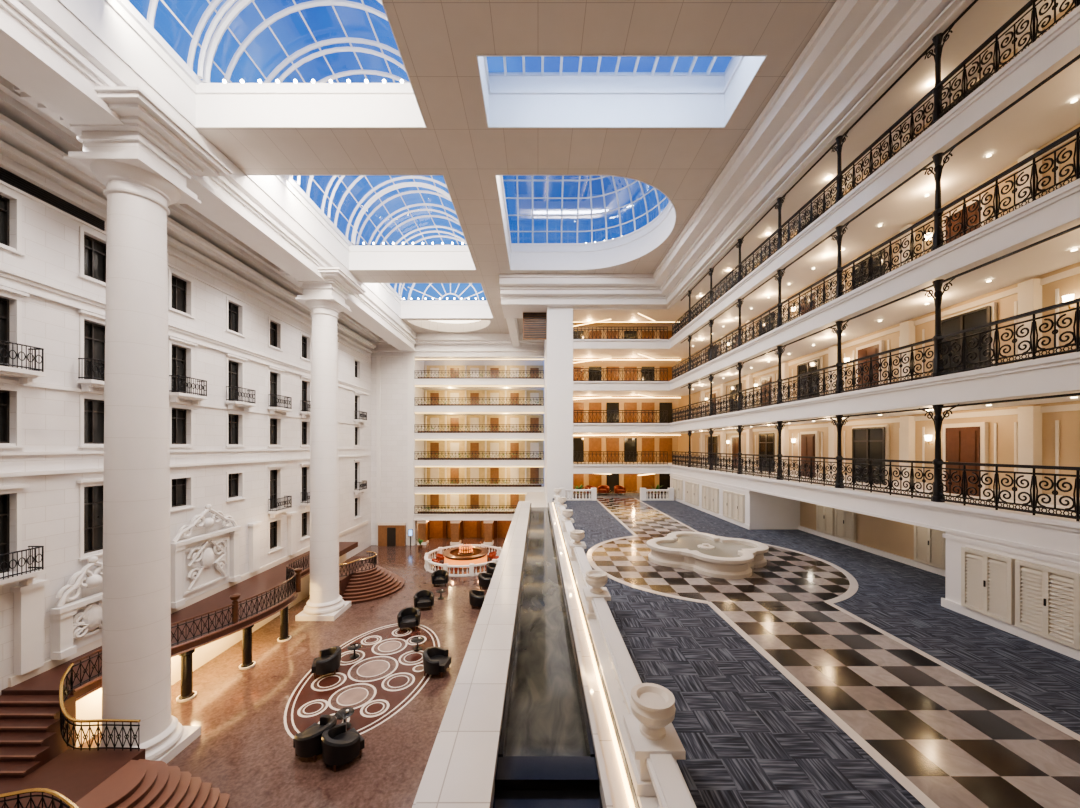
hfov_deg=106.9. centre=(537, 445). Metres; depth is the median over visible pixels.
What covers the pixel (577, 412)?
balcony railing
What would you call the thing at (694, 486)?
louvered door
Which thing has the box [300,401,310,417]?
balcony
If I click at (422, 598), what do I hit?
armchair
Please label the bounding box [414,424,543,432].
balcony railing
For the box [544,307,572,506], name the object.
pier
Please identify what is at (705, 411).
iron railing
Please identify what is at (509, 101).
trim
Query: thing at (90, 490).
window
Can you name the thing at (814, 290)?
door
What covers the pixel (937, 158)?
post
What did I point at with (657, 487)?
potted palm
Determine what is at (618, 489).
lounge chair
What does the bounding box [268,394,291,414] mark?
balcony
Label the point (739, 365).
post
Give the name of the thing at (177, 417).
window
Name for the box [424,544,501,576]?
stone balustrade
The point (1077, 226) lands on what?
post
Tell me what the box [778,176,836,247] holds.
iron railing
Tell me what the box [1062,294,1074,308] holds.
wall sconce
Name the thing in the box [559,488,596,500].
stone balustrade
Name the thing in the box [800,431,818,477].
door
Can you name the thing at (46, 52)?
trim
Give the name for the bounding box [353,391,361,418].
window
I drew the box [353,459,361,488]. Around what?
window
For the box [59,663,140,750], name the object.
stair railing
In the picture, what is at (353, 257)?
trim
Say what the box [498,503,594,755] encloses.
water channel
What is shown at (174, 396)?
balcony
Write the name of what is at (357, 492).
balcony
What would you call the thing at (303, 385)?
window
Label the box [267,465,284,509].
window
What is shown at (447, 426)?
hedge
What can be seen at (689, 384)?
post
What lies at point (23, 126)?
trim
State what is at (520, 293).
trim
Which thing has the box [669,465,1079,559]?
balcony slab
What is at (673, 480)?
louvered door
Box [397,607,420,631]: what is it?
armchair
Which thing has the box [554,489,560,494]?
stone urn
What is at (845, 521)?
louvered door
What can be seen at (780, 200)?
post
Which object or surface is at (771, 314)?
door
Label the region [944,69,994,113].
door
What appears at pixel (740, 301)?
post
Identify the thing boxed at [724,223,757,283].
post
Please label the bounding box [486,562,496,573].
armchair
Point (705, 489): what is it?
louvered door
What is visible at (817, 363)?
door
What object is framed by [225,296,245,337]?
window
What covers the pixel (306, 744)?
armchair
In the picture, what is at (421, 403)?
balcony railing
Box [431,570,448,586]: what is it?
armchair
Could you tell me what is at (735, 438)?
door
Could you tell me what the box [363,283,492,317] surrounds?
trim
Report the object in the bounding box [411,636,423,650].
side table
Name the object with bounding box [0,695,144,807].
staircase
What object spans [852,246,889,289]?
door
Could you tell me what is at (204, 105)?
trim
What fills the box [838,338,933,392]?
iron railing
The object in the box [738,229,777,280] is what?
iron railing
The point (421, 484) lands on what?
balcony railing
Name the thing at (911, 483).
iron railing
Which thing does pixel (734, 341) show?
door
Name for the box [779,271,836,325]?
iron railing
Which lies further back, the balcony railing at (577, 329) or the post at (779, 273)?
the balcony railing at (577, 329)
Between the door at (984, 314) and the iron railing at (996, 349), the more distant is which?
the door at (984, 314)
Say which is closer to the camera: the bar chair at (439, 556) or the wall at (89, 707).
the wall at (89, 707)
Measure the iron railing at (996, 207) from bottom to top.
1.105 m
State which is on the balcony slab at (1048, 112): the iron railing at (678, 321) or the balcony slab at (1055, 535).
the iron railing at (678, 321)
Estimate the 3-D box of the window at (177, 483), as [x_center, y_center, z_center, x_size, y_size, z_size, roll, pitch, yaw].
[-20.120,2.620,22.400,0.480,1.920,1.640,0,0,0]
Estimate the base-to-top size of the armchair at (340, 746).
1.102 m
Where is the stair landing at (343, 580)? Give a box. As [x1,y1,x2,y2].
[339,556,376,596]
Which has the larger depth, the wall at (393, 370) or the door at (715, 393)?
the wall at (393, 370)
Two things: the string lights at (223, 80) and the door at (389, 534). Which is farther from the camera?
the door at (389, 534)
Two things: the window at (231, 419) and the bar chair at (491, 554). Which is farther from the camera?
the bar chair at (491, 554)
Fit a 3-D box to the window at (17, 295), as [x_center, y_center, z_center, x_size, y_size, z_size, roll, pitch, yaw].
[-20.080,-4.320,14.700,0.560,3.200,1.740,0,0,0]
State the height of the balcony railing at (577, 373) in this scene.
1.080 m
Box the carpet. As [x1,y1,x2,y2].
[553,493,1079,807]
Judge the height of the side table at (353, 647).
0.660 m
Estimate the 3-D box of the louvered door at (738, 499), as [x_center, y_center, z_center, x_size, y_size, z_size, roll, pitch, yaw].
[10.829,3.320,21.600,0.137,1.500,1.080,0,0,0]
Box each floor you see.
[78,538,505,807]
[573,491,667,492]
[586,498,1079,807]
[592,498,1079,807]
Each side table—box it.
[335,707,353,728]
[347,643,361,658]
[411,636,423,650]
[436,589,445,598]
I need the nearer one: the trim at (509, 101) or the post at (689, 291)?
the trim at (509, 101)
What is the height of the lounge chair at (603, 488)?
0.800 m
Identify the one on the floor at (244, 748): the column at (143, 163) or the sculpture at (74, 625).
the column at (143, 163)
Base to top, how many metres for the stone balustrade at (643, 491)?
0.970 m
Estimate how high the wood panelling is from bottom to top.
3.100 m
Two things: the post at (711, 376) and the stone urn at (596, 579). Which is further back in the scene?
the post at (711, 376)
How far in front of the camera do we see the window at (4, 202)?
15.26 m
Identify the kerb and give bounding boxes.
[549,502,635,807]
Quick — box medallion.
[284,624,439,738]
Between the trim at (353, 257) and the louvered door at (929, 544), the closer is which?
the louvered door at (929, 544)
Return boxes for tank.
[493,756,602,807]
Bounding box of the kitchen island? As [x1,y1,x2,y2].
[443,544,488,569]
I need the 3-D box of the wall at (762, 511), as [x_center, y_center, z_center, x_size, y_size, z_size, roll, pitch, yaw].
[12.200,3.295,26.800,2.600,2.010,12.400,0,0,0]
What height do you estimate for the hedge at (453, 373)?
0.854 m
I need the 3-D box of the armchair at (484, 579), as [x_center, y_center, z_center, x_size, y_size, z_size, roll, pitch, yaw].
[-4.369,11.331,33.764,1.348,1.102,1.473,0,0,4]
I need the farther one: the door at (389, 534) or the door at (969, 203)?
the door at (389, 534)
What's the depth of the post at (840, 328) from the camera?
14.55 m
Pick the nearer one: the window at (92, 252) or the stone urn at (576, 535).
the stone urn at (576, 535)
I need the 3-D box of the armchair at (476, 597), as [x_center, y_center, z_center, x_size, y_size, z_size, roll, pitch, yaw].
[-4.453,11.331,29.742,1.348,1.102,1.473,0,0,-7]
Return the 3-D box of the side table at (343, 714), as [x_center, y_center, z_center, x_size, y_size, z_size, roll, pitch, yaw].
[-8.197,11.552,16.943,0.760,0.660,0.760,0,0,0]
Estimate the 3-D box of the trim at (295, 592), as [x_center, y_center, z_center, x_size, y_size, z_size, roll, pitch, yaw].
[-16.099,9.310,22.450,2.458,0.475,15.102,0,0,0]
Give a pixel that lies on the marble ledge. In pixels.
(460, 770)
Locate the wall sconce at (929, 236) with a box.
[925,233,931,243]
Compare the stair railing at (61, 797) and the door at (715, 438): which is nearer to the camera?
the stair railing at (61, 797)
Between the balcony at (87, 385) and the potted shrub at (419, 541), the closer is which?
the balcony at (87, 385)
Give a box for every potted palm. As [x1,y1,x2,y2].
[573,484,582,498]
[650,485,662,498]
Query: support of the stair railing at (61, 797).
on the staircase at (34, 753)
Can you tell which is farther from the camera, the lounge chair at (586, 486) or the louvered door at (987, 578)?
the lounge chair at (586, 486)
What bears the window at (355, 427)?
in the wall at (50, 238)
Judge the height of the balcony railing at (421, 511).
1.030 m
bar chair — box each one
[436,553,443,560]
[488,551,495,558]
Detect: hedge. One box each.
[417,507,514,512]
[418,426,541,431]
[419,373,541,377]
[419,400,541,404]
[419,453,541,458]
[419,480,541,485]
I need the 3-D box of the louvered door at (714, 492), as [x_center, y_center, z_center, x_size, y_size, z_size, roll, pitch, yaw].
[10.829,3.320,24.600,0.137,1.500,1.080,0,0,0]
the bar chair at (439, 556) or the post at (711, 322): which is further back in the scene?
the bar chair at (439, 556)
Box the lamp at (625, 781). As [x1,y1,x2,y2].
[552,502,634,807]
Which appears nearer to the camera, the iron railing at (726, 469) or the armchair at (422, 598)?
the iron railing at (726, 469)
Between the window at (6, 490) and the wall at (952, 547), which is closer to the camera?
the wall at (952, 547)
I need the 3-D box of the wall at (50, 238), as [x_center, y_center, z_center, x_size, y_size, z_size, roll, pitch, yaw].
[-20.250,-0.550,21.500,0.500,25.500,53.000,0,0,0]
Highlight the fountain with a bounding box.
[647,531,768,578]
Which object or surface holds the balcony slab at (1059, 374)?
attached to the wall
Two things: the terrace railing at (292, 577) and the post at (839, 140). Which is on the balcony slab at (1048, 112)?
the post at (839, 140)
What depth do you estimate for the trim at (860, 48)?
14.17 m
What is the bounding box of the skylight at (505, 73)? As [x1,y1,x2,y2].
[486,57,733,75]
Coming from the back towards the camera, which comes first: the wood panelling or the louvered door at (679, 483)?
the wood panelling
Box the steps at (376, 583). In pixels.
[342,563,404,603]
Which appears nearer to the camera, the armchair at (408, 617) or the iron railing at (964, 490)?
the iron railing at (964, 490)
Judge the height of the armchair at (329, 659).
1.102 m
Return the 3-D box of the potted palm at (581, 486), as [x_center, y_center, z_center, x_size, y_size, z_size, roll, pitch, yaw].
[3.279,3.726,32.500,1.214,1.115,1.047,0,0,0]
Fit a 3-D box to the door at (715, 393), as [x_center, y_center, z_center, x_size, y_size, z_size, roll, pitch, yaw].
[13.375,-3.005,30.600,0.240,2.250,1.240,0,0,0]
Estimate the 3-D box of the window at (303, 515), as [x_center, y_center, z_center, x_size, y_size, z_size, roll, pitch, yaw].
[-20.120,6.770,34.400,0.480,2.420,1.640,0,0,0]
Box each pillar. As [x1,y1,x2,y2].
[176,606,291,702]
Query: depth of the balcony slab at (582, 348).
33.00 m
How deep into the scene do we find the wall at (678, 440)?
38.60 m
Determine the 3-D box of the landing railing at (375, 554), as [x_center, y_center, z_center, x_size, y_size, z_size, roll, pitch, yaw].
[-15.065,9.661,32.259,1.827,1.039,4.979,0,0,25]
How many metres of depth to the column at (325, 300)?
27.74 m
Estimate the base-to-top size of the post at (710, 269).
2.474 m
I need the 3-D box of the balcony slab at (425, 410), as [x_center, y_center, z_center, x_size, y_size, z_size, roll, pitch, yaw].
[-7.030,0.435,50.000,15.540,16.950,4.400,0,0,0]
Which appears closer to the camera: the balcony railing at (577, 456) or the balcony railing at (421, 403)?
the balcony railing at (577, 456)
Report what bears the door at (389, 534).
in the wall at (393, 370)
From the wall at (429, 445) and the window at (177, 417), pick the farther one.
the wall at (429, 445)
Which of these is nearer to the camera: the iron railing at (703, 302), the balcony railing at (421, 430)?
the iron railing at (703, 302)
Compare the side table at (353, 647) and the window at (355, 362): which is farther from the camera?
the window at (355, 362)
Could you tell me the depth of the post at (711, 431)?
25.34 m
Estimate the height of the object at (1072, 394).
2.660 m
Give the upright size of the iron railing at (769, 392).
1.105 m
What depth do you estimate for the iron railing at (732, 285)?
23.49 m
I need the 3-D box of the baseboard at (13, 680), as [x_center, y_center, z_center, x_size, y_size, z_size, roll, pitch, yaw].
[-19.939,8.924,31.000,0.118,0.348,31.800,0,0,0]
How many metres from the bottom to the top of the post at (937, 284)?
2.660 m
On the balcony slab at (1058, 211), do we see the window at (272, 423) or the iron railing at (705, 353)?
the iron railing at (705, 353)
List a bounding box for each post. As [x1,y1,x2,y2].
[681,282,699,322]
[681,330,698,371]
[681,380,698,419]
[681,430,698,466]
[699,257,723,305]
[699,312,724,360]
[699,370,723,415]
[699,428,723,469]
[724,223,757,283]
[724,288,757,346]
[724,357,757,410]
[724,424,756,473]
[757,173,805,251]
[757,252,805,327]
[757,337,805,403]
[757,420,805,479]
[806,96,881,203]
[806,198,881,298]
[806,306,881,393]
[806,412,880,487]
[881,0,977,125]
[881,101,1016,250]
[881,251,1015,376]
[881,399,1014,501]
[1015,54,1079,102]
[1015,224,1079,252]
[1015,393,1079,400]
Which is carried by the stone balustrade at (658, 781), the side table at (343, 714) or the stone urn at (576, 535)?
the stone urn at (576, 535)
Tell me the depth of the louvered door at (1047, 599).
8.45 m
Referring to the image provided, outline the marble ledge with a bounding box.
[412,501,530,807]
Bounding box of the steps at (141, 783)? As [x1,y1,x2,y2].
[70,759,229,807]
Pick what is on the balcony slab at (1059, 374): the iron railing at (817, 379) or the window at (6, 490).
the iron railing at (817, 379)
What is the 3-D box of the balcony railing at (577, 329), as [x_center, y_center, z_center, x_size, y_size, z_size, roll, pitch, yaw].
[6.825,-9.320,33.050,7.786,1.080,0.060,0,0,0]
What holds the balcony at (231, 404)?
attached to the window at (231, 367)
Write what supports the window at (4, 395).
in the wall at (50, 238)
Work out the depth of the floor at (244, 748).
17.73 m
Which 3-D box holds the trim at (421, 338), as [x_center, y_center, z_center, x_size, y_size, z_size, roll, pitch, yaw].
[-9.620,-0.690,47.599,20.720,25.180,0.798,0,0,0]
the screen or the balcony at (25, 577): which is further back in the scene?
the screen
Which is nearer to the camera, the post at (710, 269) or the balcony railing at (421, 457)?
the post at (710, 269)
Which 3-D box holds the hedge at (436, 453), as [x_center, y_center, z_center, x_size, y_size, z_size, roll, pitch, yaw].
[-7.019,1.261,48.452,15.096,0.839,0.600,0,0,0]
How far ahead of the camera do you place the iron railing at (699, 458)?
26.97 m
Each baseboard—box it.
[8,521,367,686]
[670,475,1079,660]
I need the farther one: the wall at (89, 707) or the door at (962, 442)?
the wall at (89, 707)
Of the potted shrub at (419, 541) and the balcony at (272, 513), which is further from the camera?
the potted shrub at (419, 541)
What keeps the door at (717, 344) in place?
in the wall at (894, 537)
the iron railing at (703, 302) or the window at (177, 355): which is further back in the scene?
the iron railing at (703, 302)
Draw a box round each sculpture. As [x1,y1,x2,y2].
[50,556,102,659]
[170,504,241,607]
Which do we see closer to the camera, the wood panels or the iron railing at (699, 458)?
the iron railing at (699, 458)
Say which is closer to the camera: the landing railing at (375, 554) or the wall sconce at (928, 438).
the wall sconce at (928, 438)
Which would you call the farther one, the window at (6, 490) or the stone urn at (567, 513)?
the stone urn at (567, 513)
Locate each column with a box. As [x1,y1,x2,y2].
[13,86,232,763]
[277,267,365,620]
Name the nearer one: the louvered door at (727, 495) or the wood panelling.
the louvered door at (727, 495)
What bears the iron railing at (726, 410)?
on the balcony slab at (1059, 374)
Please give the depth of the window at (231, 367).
26.63 m
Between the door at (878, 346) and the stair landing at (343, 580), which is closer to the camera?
the door at (878, 346)
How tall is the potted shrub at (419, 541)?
1.152 m
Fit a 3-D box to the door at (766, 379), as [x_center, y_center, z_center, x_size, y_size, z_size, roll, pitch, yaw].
[13.375,-3.005,23.400,0.240,2.250,1.240,0,0,0]
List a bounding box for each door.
[377,523,405,545]
[671,478,675,497]
[676,479,682,499]
[685,481,691,503]
[691,483,698,505]
[702,485,709,509]
[708,344,717,361]
[708,435,718,466]
[709,391,717,413]
[710,487,718,513]
[723,490,732,518]
[730,381,743,411]
[732,435,742,468]
[733,332,742,347]
[733,492,744,522]
[759,310,776,335]
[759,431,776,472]
[761,373,774,406]
[797,211,821,233]
[797,357,822,400]
[800,288,818,315]
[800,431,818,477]
[816,505,834,535]
[835,509,855,541]
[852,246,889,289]
[852,425,889,485]
[856,340,883,389]
[914,525,944,569]
[941,302,996,374]
[943,193,988,243]
[943,422,988,496]
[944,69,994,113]
[961,547,1015,624]
[1015,560,1079,649]
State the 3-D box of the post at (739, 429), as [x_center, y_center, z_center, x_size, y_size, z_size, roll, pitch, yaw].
[11.000,0.200,21.800,0.280,2.660,3.600,0,0,0]
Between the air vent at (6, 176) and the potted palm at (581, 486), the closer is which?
the air vent at (6, 176)
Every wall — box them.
[0,140,370,694]
[76,554,345,746]
[371,344,543,544]
[424,365,543,508]
[525,492,545,506]
[573,323,685,490]
[670,474,799,528]
[686,3,1079,559]
[945,532,1079,603]
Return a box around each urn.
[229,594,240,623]
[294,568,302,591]
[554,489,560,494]
[557,497,565,504]
[562,509,572,519]
[570,530,584,544]
[585,570,607,593]
[630,683,675,740]
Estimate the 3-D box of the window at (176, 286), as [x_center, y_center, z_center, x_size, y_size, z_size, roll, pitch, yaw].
[-20.120,-8.480,22.400,0.480,2.220,1.640,0,0,0]
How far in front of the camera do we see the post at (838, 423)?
14.55 m
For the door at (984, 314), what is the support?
in the wall at (894, 537)
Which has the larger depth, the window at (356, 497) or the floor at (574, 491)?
the window at (356, 497)
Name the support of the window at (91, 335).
in the wall at (50, 238)
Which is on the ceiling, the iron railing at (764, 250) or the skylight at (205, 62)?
the skylight at (205, 62)
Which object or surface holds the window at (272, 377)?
in the wall at (50, 238)
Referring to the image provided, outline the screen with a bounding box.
[408,529,412,545]
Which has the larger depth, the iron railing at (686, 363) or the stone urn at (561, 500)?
the iron railing at (686, 363)
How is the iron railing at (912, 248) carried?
on the balcony slab at (1058, 211)
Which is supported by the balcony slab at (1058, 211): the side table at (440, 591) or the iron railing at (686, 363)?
the iron railing at (686, 363)
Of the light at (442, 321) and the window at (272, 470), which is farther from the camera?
the light at (442, 321)
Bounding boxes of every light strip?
[573,313,680,475]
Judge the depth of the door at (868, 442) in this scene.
16.02 m
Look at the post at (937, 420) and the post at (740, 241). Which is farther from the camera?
the post at (740, 241)
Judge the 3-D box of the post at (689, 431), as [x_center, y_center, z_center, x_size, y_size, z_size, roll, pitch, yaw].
[11.000,0.200,29.000,0.280,2.660,3.600,0,0,0]
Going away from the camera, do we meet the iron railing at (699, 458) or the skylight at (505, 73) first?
the skylight at (505, 73)
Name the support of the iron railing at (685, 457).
on the balcony slab at (1055, 535)
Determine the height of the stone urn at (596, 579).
0.460 m
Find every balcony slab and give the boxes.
[414,379,543,519]
[573,307,701,473]
[669,5,1079,348]
[669,178,1079,389]
[669,352,1079,431]
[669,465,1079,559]
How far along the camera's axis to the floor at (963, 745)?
7.17 m
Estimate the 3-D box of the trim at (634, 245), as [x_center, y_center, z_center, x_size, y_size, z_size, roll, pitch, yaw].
[3.100,-14.265,24.900,12.200,1.970,12.400,0,0,0]
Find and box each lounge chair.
[584,485,595,493]
[598,485,608,494]
[614,485,625,494]
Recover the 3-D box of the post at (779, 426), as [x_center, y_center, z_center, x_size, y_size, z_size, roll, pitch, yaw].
[11.000,0.200,18.200,0.280,2.660,3.600,0,0,0]
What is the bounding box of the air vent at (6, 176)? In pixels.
[0,167,104,230]
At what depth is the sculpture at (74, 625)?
17.06 m
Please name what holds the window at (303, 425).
in the wall at (50, 238)
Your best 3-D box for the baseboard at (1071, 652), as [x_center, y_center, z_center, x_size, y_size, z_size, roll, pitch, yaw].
[12.169,3.325,14.000,2.659,1.950,38.000,0,0,0]
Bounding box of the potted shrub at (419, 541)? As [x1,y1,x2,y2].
[416,538,422,548]
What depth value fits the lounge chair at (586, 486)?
35.33 m
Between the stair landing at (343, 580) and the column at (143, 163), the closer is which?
the column at (143, 163)
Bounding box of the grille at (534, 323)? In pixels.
[523,312,546,339]
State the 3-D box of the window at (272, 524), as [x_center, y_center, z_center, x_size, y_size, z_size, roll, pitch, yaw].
[-20.120,6.770,30.400,0.480,2.420,1.640,0,0,0]
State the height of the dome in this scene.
5.719 m
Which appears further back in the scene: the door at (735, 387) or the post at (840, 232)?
the door at (735, 387)
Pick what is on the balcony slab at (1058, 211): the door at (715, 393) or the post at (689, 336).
the post at (689, 336)
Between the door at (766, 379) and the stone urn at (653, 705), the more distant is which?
the door at (766, 379)
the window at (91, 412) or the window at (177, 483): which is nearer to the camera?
the window at (91, 412)
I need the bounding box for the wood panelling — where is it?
[428,520,511,537]
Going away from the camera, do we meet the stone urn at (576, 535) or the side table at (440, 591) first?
the stone urn at (576, 535)
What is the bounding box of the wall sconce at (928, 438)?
[924,435,931,444]
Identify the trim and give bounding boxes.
[0,0,415,349]
[0,75,379,476]
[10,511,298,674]
[58,0,426,127]
[74,567,309,700]
[247,175,475,269]
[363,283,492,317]
[371,333,543,544]
[476,55,766,127]
[495,175,675,269]
[499,274,666,346]
[653,0,1069,309]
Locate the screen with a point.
(410, 531)
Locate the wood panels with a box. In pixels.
[573,331,671,490]
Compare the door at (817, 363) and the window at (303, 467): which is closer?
the door at (817, 363)
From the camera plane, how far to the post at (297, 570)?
24.89 m
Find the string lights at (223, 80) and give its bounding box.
[222,79,485,299]
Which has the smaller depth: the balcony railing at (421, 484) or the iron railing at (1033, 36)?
the iron railing at (1033, 36)
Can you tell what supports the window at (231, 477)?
in the wall at (50, 238)
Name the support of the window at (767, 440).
in the wall at (894, 537)
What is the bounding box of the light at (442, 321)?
[429,320,480,323]
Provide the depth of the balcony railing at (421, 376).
47.97 m
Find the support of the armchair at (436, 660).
on the floor at (244, 748)
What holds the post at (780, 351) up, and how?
on the balcony slab at (1059, 374)
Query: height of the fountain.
0.624 m
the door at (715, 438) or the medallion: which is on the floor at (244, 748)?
the medallion
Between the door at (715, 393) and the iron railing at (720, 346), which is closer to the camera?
the iron railing at (720, 346)
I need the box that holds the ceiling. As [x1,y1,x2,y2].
[61,0,836,332]
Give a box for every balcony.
[0,340,45,384]
[0,546,45,586]
[77,358,104,391]
[169,375,207,404]
[226,386,255,410]
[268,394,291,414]
[268,496,291,517]
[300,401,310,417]
[300,492,309,508]
[354,411,366,424]
[354,481,366,494]
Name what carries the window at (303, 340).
in the wall at (50, 238)
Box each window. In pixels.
[0,188,25,255]
[0,285,28,368]
[0,386,25,447]
[0,484,28,572]
[76,309,104,383]
[76,478,102,560]
[78,226,105,286]
[78,395,103,447]
[168,269,195,318]
[168,336,197,393]
[169,405,195,446]
[170,475,195,511]
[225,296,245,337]
[225,353,247,403]
[225,411,245,446]
[225,470,245,501]
[267,366,284,407]
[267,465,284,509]
[268,317,282,351]
[268,416,282,446]
[268,517,282,553]
[299,375,310,413]
[299,463,309,503]
[300,332,310,361]
[300,419,310,446]
[300,510,309,540]
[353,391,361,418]
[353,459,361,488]
[354,358,360,380]
[354,425,360,446]
[354,495,360,519]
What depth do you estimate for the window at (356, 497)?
44.58 m
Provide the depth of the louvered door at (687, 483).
28.75 m
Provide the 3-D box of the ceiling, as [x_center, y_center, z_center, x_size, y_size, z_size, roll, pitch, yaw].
[-3.300,-14.200,22.000,34.600,1.800,54.000,0,0,0]
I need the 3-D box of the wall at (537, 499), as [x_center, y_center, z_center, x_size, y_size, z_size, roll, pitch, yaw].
[6.100,8.850,21.500,14.800,6.700,53.000,0,0,0]
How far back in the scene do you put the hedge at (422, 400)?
48.20 m
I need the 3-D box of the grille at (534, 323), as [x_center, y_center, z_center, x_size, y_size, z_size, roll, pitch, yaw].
[-0.280,-10.450,34.450,2.040,2.500,0.300,0,0,0]
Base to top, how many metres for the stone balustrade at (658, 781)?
0.659 m
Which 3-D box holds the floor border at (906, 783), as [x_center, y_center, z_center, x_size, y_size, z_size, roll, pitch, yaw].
[6.280,4.287,14.000,8.960,0.006,38.000,0,0,0]
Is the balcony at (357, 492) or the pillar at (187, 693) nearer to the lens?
the pillar at (187, 693)
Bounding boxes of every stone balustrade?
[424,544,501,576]
[554,495,695,807]
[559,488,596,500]
[640,488,673,500]
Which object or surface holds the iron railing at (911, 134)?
on the balcony slab at (1048, 112)
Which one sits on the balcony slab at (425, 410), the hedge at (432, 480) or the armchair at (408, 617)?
the hedge at (432, 480)
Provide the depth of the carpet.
7.56 m
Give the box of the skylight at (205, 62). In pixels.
[116,0,483,300]
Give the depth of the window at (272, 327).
30.64 m
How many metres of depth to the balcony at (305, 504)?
33.50 m
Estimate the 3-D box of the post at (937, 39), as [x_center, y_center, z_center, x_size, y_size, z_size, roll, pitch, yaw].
[11.000,-10.017,11.000,0.280,2.474,3.600,0,0,0]
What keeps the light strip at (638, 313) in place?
attached to the balcony slab at (582, 348)
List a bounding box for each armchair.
[293,715,336,761]
[311,646,341,678]
[321,722,363,771]
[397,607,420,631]
[414,590,433,609]
[422,646,450,677]
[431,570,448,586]
[469,590,485,608]
[478,572,492,588]
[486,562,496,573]
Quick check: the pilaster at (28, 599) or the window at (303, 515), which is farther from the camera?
the window at (303, 515)
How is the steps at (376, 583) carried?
on the floor at (244, 748)
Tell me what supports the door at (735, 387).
in the wall at (894, 537)
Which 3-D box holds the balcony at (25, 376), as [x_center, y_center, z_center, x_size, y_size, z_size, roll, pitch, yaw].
[-19.562,-3.093,14.700,0.625,1.427,1.900,0,0,0]
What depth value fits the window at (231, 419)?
26.63 m
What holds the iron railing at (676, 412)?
on the balcony slab at (1059, 374)
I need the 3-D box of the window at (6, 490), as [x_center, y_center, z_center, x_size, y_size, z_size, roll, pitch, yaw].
[-20.080,3.230,14.700,0.560,3.500,1.740,0,0,0]
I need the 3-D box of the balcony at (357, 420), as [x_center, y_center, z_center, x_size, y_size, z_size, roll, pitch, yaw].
[-19.562,-3.093,44.200,0.625,1.427,1.900,0,0,0]
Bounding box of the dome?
[503,176,669,242]
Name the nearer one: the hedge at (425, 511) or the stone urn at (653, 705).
the stone urn at (653, 705)
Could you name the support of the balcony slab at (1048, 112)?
attached to the wall
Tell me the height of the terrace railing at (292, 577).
1.039 m
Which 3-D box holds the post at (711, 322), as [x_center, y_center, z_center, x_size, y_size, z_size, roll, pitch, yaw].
[11.000,-6.660,25.400,0.280,2.660,3.600,0,0,0]
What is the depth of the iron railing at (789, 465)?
16.14 m
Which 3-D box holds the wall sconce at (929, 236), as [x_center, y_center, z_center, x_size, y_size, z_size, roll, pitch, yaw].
[13.342,-7.067,13.650,0.244,0.346,0.190,0,0,0]
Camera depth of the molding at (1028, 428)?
12.34 m
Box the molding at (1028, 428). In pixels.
[691,0,1079,506]
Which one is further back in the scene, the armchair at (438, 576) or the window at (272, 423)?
the armchair at (438, 576)
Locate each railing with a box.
[0,788,78,807]
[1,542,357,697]
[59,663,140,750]
[70,554,308,687]
[339,551,376,576]
[414,370,543,378]
[414,397,543,405]
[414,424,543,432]
[414,451,543,459]
[414,478,543,486]
[414,505,516,513]
[573,327,667,338]
[573,368,667,380]
[573,410,667,422]
[573,451,667,464]
[672,311,688,335]
[672,358,688,378]
[672,405,688,422]
[672,451,688,466]
[689,292,709,321]
[689,345,709,370]
[689,399,709,418]
[689,452,709,468]
[710,265,737,304]
[710,328,737,359]
[710,391,737,415]
[710,453,737,472]
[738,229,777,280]
[739,305,777,345]
[739,381,777,410]
[739,454,777,477]
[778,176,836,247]
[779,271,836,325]
[779,365,836,402]
[779,455,836,485]
[837,87,934,198]
[838,214,933,295]
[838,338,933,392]
[838,458,933,498]
[935,0,1079,116]
[937,127,1079,245]
[937,298,1079,374]
[937,462,1079,521]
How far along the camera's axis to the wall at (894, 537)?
13.69 m
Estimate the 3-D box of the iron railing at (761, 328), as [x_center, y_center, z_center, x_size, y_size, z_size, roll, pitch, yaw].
[10.960,-5.883,20.000,0.090,1.105,3.652,0,0,0]
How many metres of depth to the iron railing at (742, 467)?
19.86 m
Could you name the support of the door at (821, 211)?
in the wall at (894, 537)

